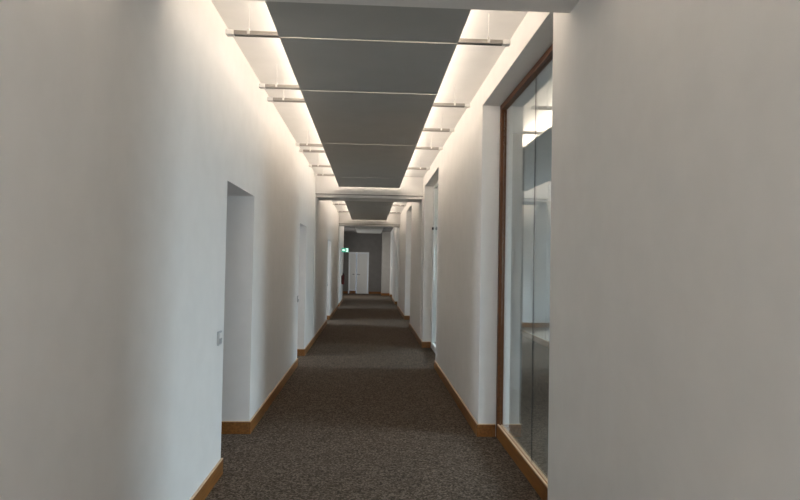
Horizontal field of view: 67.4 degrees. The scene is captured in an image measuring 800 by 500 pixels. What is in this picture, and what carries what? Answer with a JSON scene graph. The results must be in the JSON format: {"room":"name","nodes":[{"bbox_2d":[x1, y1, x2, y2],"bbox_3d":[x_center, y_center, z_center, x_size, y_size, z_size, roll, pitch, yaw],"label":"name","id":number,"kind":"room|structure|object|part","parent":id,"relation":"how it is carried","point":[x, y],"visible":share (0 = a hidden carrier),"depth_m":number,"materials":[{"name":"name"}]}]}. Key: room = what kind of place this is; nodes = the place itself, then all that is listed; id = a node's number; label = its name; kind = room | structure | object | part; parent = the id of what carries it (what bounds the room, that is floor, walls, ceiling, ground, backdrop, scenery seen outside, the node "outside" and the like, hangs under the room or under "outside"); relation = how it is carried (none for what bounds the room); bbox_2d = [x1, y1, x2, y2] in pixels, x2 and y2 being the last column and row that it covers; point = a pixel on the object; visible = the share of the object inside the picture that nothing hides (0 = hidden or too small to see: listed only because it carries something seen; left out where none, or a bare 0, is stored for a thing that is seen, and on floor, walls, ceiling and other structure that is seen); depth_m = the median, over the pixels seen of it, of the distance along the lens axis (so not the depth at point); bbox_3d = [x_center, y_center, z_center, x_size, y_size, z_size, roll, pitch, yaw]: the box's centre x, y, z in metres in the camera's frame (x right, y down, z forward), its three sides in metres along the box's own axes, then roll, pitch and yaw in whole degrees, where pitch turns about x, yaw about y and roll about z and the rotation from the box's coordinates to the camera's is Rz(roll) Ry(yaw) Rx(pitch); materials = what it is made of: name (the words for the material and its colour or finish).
{"room":"office corridor","nodes":[
{"label":"office corridor","id":0,"kind":"room"},
{"bbox_2d":[0,0,343,499],"bbox_3d":[-1.845,0.142,10.469,0.380,3.433,31.100,1,-1,-3],"label":"wall","id":1,"kind":"structure","parent":0,"point":[155,202],"depth_m":2.92,"materials":[{"name":"white paint"}]},
{"bbox_2d":[217,331,221,345],"bbox_3d":[-1.350,0.660,4.493,0.021,0.104,0.090,1,-1,-3],"label":"light switch","id":2,"kind":"object","parent":1,"relation":"attached to","point":[219,333],"visible":1,"depth_m":4.46,"materials":[{"name":"grey plastic"}]},
{"bbox_2d":[190,298,342,499],"bbox_3d":[-1.866,1.797,10.431,0.396,0.122,31.100,1,-1,-3],"label":"baseboard","id":3,"kind":"structure","parent":1,"relation":"attached to","point":[228,427],"depth_m":5.72,"materials":[{"name":"brown wood"}]},
{"bbox_2d":[341,273,344,283],"bbox_3d":[-2.300,1.152,24.178,0.138,0.468,0.158,1,-1,-3],"label":"fire extinguisher","id":4,"kind":"object","parent":1,"relation":"attached to","point":[343,275],"visible":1,"depth_m":24.14,"materials":[{"name":"red metal"}]},
{"bbox_2d":[341,248,348,251],"bbox_3d":[-2.172,0.005,23.623,0.298,0.162,0.039,1,-1,-3],"label":"exit sign","id":5,"kind":"object","parent":1,"relation":"attached to","point":[342,249],"visible":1,"depth_m":23.61,"materials":[{"name":"teal plastic"}]},
{"bbox_2d":[343,232,381,291],"bbox_3d":[-3.676,0.616,32.474,6.779,3.433,0.250,1,-1,-3],"label":"wall","id":6,"kind":"structure","parent":0,"point":[371,243],"depth_m":32.45,"materials":[{"name":"grey paint"}]},
{"bbox_2d":[348,252,368,293],"bbox_3d":[-2.237,1.235,32.425,1.100,2.245,0.168,1,-1,-3],"label":"door","id":7,"kind":"structure","parent":6,"relation":"in","point":[358,268],"depth_m":32.41,"materials":[{"name":"white paint"}]},
{"bbox_2d":[343,291,388,295],"bbox_3d":[-1.995,2.283,31.639,2.813,0.122,1.516,1,-1,-3],"label":"baseboard","id":8,"kind":"structure","parent":6,"relation":"attached to","point":[382,294],"depth_m":32.33,"materials":[{"name":"brown wood"}]},
{"bbox_2d":[344,227,392,232],"bbox_3d":[-1.827,-1.065,29.726,2.829,0.132,5.500,1,-1,-3],"label":"ceiling","id":9,"kind":"structure","parent":0,"point":[346,229],"depth_m":29.61,"materials":[{"name":"grey paint"}]},
{"bbox_2d":[205,293,549,499],"bbox_3d":[-0.494,2.037,13.901,12.100,0.150,38.500,1,-1,-3],"label":"floor","id":10,"kind":"structure","parent":0,"point":[366,413],"depth_m":5.92,"materials":[{"name":"brown carpet"}]},
{"bbox_2d":[381,232,390,292],"bbox_3d":[-0.756,0.717,31.745,0.419,3.300,1.500,1,-1,-3],"label":"pier","id":11,"kind":"object","parent":10,"relation":"on","point":[386,236],"visible":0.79,"depth_m":31.00,"materials":[{"name":"beige paint"}]},
{"bbox_2d":[211,0,552,213],"bbox_3d":[-0.431,-1.570,13.984,12.100,0.200,38.500,1,-1,-3],"label":"ceiling","id":12,"kind":"structure","parent":0,"point":[469,66],"depth_m":6.18,"materials":[{"name":"paint"}]},
{"bbox_2d":[259,76,299,89],"bbox_3d":[-0.833,-1.562,5.430,0.870,0.222,0.052,1,-1,-3],"label":"support rail","id":13,"kind":"object","parent":12,"relation":"attached to","point":[276,85],"visible":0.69,"depth_m":5.39,"materials":[{"name":"silver metal"}]},
{"bbox_2d":[299,137,324,152],"bbox_3d":[-0.992,-1.494,8.536,0.870,0.222,0.052,1,-1,-3],"label":"support rail","id":14,"kind":"object","parent":12,"relation":"attached to","point":[300,150],"visible":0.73,"depth_m":8.50,"materials":[{"name":"silver metal"}]},
{"bbox_2d":[314,173,333,175],"bbox_3d":[-1.111,-1.442,10.852,0.870,0.222,0.052,1,-1,-3],"label":"support rail","id":15,"kind":"object","parent":12,"relation":"attached to","point":[322,174],"visible":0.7,"depth_m":10.81,"materials":[{"name":"silver metal"}]},
{"bbox_2d":[265,1,470,42],"bbox_3d":[-0.190,-1.580,3.719,1.230,0.243,0.849,1,-1,-3],"label":"panel","id":16,"kind":"object","parent":12,"relation":"hanging from","point":[290,19],"visible":0.83,"depth_m":3.83,"materials":[{"name":"grey paint"}]},
{"bbox_2d":[225,4,510,46],"bbox_3d":[-0.211,-1.579,4.211,1.988,0.222,0.052,1,-1,-3],"label":"support rail","id":17,"kind":"object","parent":12,"relation":"attached to","point":[229,32],"visible":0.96,"depth_m":4.19,"materials":[{"name":"silver metal"}]},
{"bbox_2d":[280,37,456,93],"bbox_3d":[-0.244,-1.556,4.782,1.230,0.243,1.249,1,-1,-3],"label":"panel","id":18,"kind":"object","parent":12,"relation":"hanging from","point":[319,64],"visible":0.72,"depth_m":4.65,"materials":[{"name":"grey paint"}]},
{"bbox_2d":[267,86,469,107],"bbox_3d":[-0.297,-1.542,5.898,1.988,0.222,0.052,1,-1,-3],"label":"support rail","id":19,"kind":"object","parent":12,"relation":"attached to","point":[269,99],"visible":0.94,"depth_m":5.91,"materials":[{"name":"silver metal"}]},
{"bbox_2d":[301,90,436,145],"bbox_3d":[-0.337,-1.516,6.599,1.230,0.243,2.359,1,-1,-3],"label":"panel","id":20,"kind":"object","parent":12,"relation":"hanging from","point":[340,117],"visible":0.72,"depth_m":6.27,"materials":[{"name":"grey paint"}]},
{"bbox_2d":[322,143,415,178],"bbox_3d":[-0.476,-1.456,9.302,1.230,0.243,3.024,1,-1,-3],"label":"panel","id":21,"kind":"object","parent":12,"relation":"hanging from","point":[345,160],"visible":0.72,"depth_m":8.93,"materials":[{"name":"grey paint"}]},
{"bbox_2d":[335,177,402,183],"bbox_3d":[-0.573,-1.414,11.204,1.230,0.243,0.754,1,-1,-3],"label":"panel","id":22,"kind":"object","parent":12,"relation":"hanging from","point":[338,179],"visible":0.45,"depth_m":11.17,"materials":[{"name":"grey paint"}]},
{"bbox_2d":[349,213,388,219],"bbox_3d":[-1.020,-1.222,19.931,1.230,0.243,2.934,1,-1,-3],"label":"panel","id":23,"kind":"object","parent":12,"relation":"hanging from","point":[354,216],"visible":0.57,"depth_m":19.74,"materials":[{"name":"grey paint"}]},
{"bbox_2d":[295,130,442,149],"bbox_3d":[-0.411,-1.493,8.124,1.988,0.222,0.052,1,-1,-3],"label":"support rail","id":24,"kind":"object","parent":12,"relation":"attached to","point":[296,144],"visible":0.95,"depth_m":8.13,"materials":[{"name":"silver metal"}]},
{"bbox_2d":[355,228,382,233],"bbox_3d":[-1.475,-1.026,28.792,1.230,0.243,4.384,1,-1,-3],"label":"panel","id":25,"kind":"object","parent":12,"relation":"hanging from","point":[359,230],"visible":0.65,"depth_m":28.34,"materials":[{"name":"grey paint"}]},
{"bbox_2d":[332,203,405,206],"bbox_3d":[-0.828,-1.313,16.262,1.988,0.222,0.052,1,-1,-3],"label":"support rail","id":26,"kind":"object","parent":12,"relation":"attached to","point":[333,203],"visible":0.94,"depth_m":16.24,"materials":[{"name":"silver metal"}]},
{"bbox_2d":[347,206,391,213],"bbox_3d":[-0.887,-1.279,17.335,1.230,0.243,2.234,1,-1,-3],"label":"panel","id":27,"kind":"object","parent":12,"relation":"hanging from","point":[352,209],"visible":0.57,"depth_m":17.20,"materials":[{"name":"grey paint"}]},
{"bbox_2d":[338,183,400,187],"bbox_3d":[-0.609,-1.399,11.898,1.230,0.243,0.604,1,-1,-3],"label":"panel","id":28,"kind":"object","parent":12,"relation":"hanging from","point":[370,185],"visible":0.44,"depth_m":11.88,"materials":[{"name":"grey paint"}]},
{"bbox_2d":[345,201,393,206],"bbox_3d":[-0.749,-1.339,14.624,1.230,0.243,3.164,1,-1,-3],"label":"panel","id":29,"kind":"object","parent":12,"relation":"hanging from","point":[348,203],"visible":0.2,"depth_m":15.53,"materials":[{"name":"grey paint"}]},
{"bbox_2d":[309,154,429,169],"bbox_3d":[-0.501,-1.454,9.872,1.988,0.222,0.052,1,-1,-3],"label":"support rail","id":30,"kind":"object","parent":12,"relation":"attached to","point":[310,165],"visible":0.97,"depth_m":9.88,"materials":[{"name":"silver metal"}]},
{"bbox_2d":[355,227,383,228],"bbox_3d":[-1.250,-1.123,24.399,1.230,0.243,4.384,1,-1,-3],"label":"panel","id":31,"kind":"object","parent":12,"relation":"hanging from","point":[355,227],"visible":0.2,"depth_m":25.93,"materials":[{"name":"grey paint"}]},
{"bbox_2d":[423,113,453,131],"bbox_3d":[0.205,-1.507,7.035,0.868,0.222,0.052,1,-1,-3],"label":"support rail","id":32,"kind":"object","parent":12,"relation":"attached to","point":[440,129],"visible":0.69,"depth_m":7.03,"materials":[{"name":"silver metal"}]},
{"bbox_2d":[509,133,524,389],"bbox_3d":[1.308,0.143,8.101,0.681,3.433,0.150,1,-1,-3],"label":"wall","id":33,"kind":"structure","parent":0,"point":[516,311],"depth_m":8.04,"materials":[{"name":"grey paint"}]},
{"bbox_2d":[522,200,550,322],"bbox_3d":[2.618,0.463,21.016,4.621,3.433,9.600,1,-1,-3],"label":"wall","id":34,"kind":"structure","parent":0,"point":[542,208],"depth_m":16.27,"materials":[{"name":"white paint"}]},
{"bbox_2d":[522,323,549,326],"bbox_3d":[2.835,2.011,16.178,4.621,0.122,0.016,1,-1,-3],"label":"baseboard","id":35,"kind":"structure","parent":34,"relation":"attached to","point":[523,324],"depth_m":16.21,"materials":[{"name":"brown wood"}]},
{"bbox_2d":[390,0,799,499],"bbox_3d":[0.525,0.260,13.793,0.300,3.433,37.500,1,-1,-3],"label":"wall","id":36,"kind":"structure","parent":0,"point":[674,338],"depth_m":2.34,"materials":[{"name":"white paint"}]},
{"bbox_2d":[313,194,422,338],"bbox_3d":[-0.666,0.341,12.583,2.197,2.926,0.670,1,-1,-3],"label":"trim","id":37,"kind":"structure","parent":36,"relation":"attached to","point":[328,197],"depth_m":12.44,"materials":[{"name":"white paint"}]},
{"bbox_2d":[337,224,399,305],"bbox_3d":[-1.136,0.544,21.764,2.197,2.926,0.640,1,-1,-3],"label":"trim","id":38,"kind":"structure","parent":36,"relation":"attached to","point":[342,225],"depth_m":21.53,"materials":[{"name":"white paint"}]},
{"bbox_2d":[315,176,422,195],"bbox_3d":[-0.637,-1.313,12.621,2.197,0.383,0.730,1,-1,-3],"label":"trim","id":39,"kind":"structure","parent":36,"relation":"attached to","point":[410,186],"depth_m":12.25,"materials":[{"name":"white paint"}]},
{"bbox_2d":[339,213,399,224],"bbox_3d":[-1.107,-1.110,21.802,2.197,0.383,0.700,1,-1,-3],"label":"trim","id":40,"kind":"structure","parent":36,"relation":"attached to","point":[344,218],"depth_m":21.45,"materials":[{"name":"white paint"}]},
{"bbox_2d":[329,194,422,196],"bbox_3d":[-0.623,-1.123,12.273,2.197,0.012,0.018,1,-1,-3],"label":"trim","id":41,"kind":"structure","parent":36,"relation":"attached to","point":[329,194],"depth_m":12.28,"materials":[{"name":"grey"}]},
{"bbox_2d":[246,0,579,12],"bbox_3d":[-0.138,-1.528,2.887,2.197,0.383,0.752,1,-1,-3],"label":"trim","id":42,"kind":"structure","parent":36,"relation":"attached to","point":[553,6],"depth_m":3.23,"materials":[{"name":"white paint"}]},
{"bbox_2d":[431,181,437,353],"bbox_3d":[0.717,0.305,10.741,0.086,3.210,2.332,1,-1,-3],"label":"window","id":43,"kind":"structure","parent":36,"relation":"in","point":[435,193],"depth_m":11.72,"materials":[{"name":"white paint"}]},
{"bbox_3d":[0.672,0.330,11.881,0.060,3.210,0.050,1,-1,-3],"label":"post","id":44,"kind":"part","parent":43,"relation":"part of","materials":[{"name":"white metal"}]},
{"bbox_3d":[0.703,1.859,10.706,0.060,0.100,2.232,1,-1,-3],"label":"rail","id":45,"kind":"part","parent":43,"relation":"part of","materials":[{"name":"white paint"}]},
{"bbox_3d":[0.704,0.286,11.302,0.008,3.048,1.106,1,-1,-3],"label":"pane","id":46,"kind":"part","parent":43,"relation":"part of","materials":[{"name":"glass"}]},
{"bbox_2d":[389,293,495,436],"bbox_3d":[0.459,1.897,13.002,0.181,0.122,36.000,1,-1,-3],"label":"baseboard","id":47,"kind":"structure","parent":36,"relation":"attached to","point":[480,430],"depth_m":6.95,"materials":[{"name":"brown wood"}]},
{"bbox_2d":[496,43,552,499],"bbox_3d":[1.039,0.172,4.711,0.060,3.210,2.248,1,-1,-3],"label":"window","id":48,"kind":"structure","parent":36,"relation":"in","point":[536,478],"depth_m":5.71,"materials":[{"name":"brown wood"}]},
{"bbox_3d":[0.983,0.196,5.808,0.060,3.210,0.050,1,-1,-3],"label":"post","id":49,"kind":"part","parent":48,"relation":"part of","materials":[{"name":"brown wood"}]},
{"bbox_3d":[1.012,1.715,4.675,0.060,0.122,2.148,1,-1,-3],"label":"rail","id":50,"kind":"part","parent":48,"relation":"part of","materials":[{"name":"brown wood"}]},
{"bbox_3d":[1.067,-1.408,4.747,0.060,0.050,2.148,1,-1,-3],"label":"rail","id":51,"kind":"part","parent":48,"relation":"part of","materials":[{"name":"brown wood"}]}
]}

